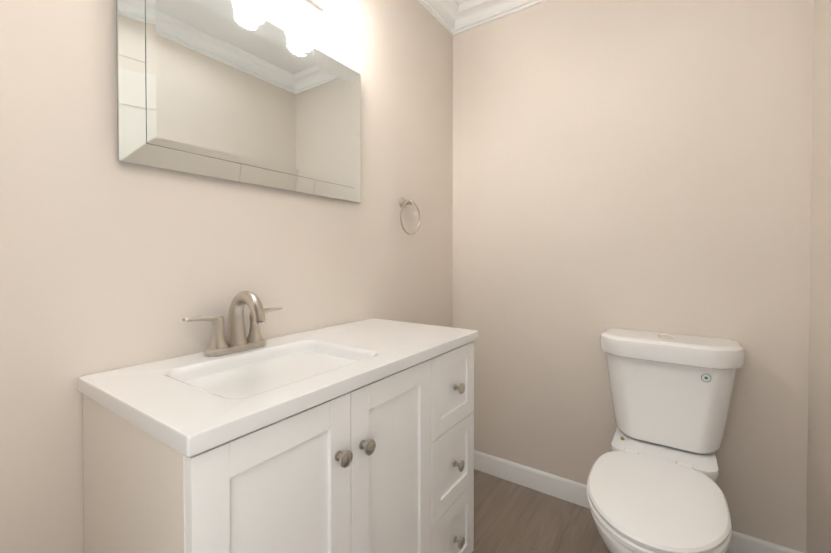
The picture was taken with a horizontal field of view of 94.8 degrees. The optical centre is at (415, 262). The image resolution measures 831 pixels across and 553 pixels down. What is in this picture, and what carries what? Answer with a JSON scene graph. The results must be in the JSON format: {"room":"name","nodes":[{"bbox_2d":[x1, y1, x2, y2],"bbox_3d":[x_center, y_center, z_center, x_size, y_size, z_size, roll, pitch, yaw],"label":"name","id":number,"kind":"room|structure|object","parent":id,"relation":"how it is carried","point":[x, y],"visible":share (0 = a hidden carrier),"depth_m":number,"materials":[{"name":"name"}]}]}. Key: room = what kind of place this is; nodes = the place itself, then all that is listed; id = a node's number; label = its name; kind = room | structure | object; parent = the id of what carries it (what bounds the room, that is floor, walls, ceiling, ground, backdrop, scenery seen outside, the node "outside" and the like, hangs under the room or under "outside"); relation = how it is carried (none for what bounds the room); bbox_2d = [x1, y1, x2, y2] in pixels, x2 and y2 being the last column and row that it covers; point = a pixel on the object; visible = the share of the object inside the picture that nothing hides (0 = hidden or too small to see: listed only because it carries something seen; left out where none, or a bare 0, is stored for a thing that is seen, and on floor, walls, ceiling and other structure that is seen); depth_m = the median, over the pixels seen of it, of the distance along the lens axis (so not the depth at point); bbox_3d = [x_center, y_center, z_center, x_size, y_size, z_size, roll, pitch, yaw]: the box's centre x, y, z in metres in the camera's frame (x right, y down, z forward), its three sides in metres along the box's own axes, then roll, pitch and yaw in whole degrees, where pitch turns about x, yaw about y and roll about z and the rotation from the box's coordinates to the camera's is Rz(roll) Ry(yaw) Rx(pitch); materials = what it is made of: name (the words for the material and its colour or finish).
{"room":"bathroom","nodes":[
{"label":"bathroom","id":0,"kind":"room"},
{"bbox_2d":[0,0,452,552],"bbox_3d":[-0.399,-0.108,1.318,0.100,2.440,2.192,1,1,34],"label":"wall","id":1,"kind":"structure","parent":0,"point":[108,260],"depth_m":0.89,"materials":[{"name":"beige paint"}]},
{"bbox_2d":[116,0,360,202],"bbox_3d":[-0.429,-0.471,1.149,0.035,0.490,0.771,1,1,34],"label":"wall mirror","id":2,"kind":"object","parent":1,"relation":"attached to","point":[231,90],"visible":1,"depth_m":1.03,"materials":[{"name":"grey mirror"}]},
{"bbox_2d":[307,0,355,22],"bbox_3d":[-0.381,-0.901,1.112,0.150,0.160,0.570,1,1,34],"label":"sconce","id":3,"kind":"object","parent":1,"relation":"attached to","point":[340,11],"visible":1,"depth_m":1.28,"materials":[{"name":"white glass"}]},
{"bbox_2d":[399,197,420,234],"bbox_3d":[-0.035,-0.207,1.709,0.057,0.172,0.156,1,1,34],"label":"towel ring","id":4,"kind":"object","parent":1,"relation":"attached to","point":[403,202],"visible":1,"depth_m":1.70,"materials":[{"name":"silver metal"}]},
{"bbox_2d":[418,0,463,34],"bbox_3d":[-0.324,-1.282,1.251,0.082,0.092,1.992,1,1,34],"label":"crown molding","id":5,"kind":"structure","parent":1,"relation":"attached to","point":[453,17],"depth_m":1.97,"materials":[{"name":"white wood"}]},
{"bbox_2d":[455,0,468,4],"bbox_3d":[0.221,-1.348,0.877,1.604,0.050,2.192,1,1,34],"label":"ceiling","id":6,"kind":"structure","parent":0,"point":[459,2],"depth_m":1.96,"materials":[{"name":"white paint"}]},
{"bbox_2d":[472,469,608,552],"bbox_3d":[0.221,1.142,0.909,1.604,0.050,2.192,1,1,34],"label":"floor","id":7,"kind":"structure","parent":0,"point":[510,517],"depth_m":1.63,"materials":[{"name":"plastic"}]},
{"bbox_2d":[77,291,477,552],"bbox_3d":[-0.237,0.594,1.041,0.486,1.042,0.931,1,1,34],"label":"bathroom vanity","id":8,"kind":"object","parent":7,"relation":"on","point":[355,437],"visible":1,"depth_m":0.78,"materials":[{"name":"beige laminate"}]},
{"bbox_2d":[587,328,744,552],"bbox_3d":[0.801,0.698,1.236,0.456,0.830,0.774,1,1,34],"label":"toilet","id":9,"kind":"object","parent":7,"relation":"on","point":[652,486],"visible":1,"depth_m":1.31,"materials":[{"name":"white ceramic"}]},
{"bbox_2d":[452,0,813,552],"bbox_3d":[0.812,-0.114,1.756,1.404,2.440,0.100,1,1,34],"label":"wall","id":10,"kind":"structure","parent":0,"point":[641,165],"depth_m":1.62,"materials":[{"name":"beige paint"}]},
{"bbox_2d":[459,0,545,30],"bbox_3d":[0.763,-1.287,1.664,1.230,0.092,0.082,1,1,34],"label":"crown molding","id":11,"kind":"structure","parent":10,"relation":"attached to","point":[473,13],"depth_m":1.95,"materials":[{"name":"white wood"}]},
{"bbox_2d":[474,450,802,552],"bbox_3d":[0.780,1.058,1.724,1.404,0.096,0.013,1,1,34],"label":"baseboard","id":12,"kind":"structure","parent":10,"relation":"attached to","point":[571,491],"depth_m":1.80,"materials":[{"name":"white wood"}]},
{"bbox_2d":[806,0,830,552],"bbox_3d":[0.842,-0.097,0.468,0.100,2.440,2.192,1,1,34],"label":"wall","id":13,"kind":"structure","parent":0,"point":[818,537],"depth_m":1.22,"materials":[{"name":"beige paint"}]}
]}

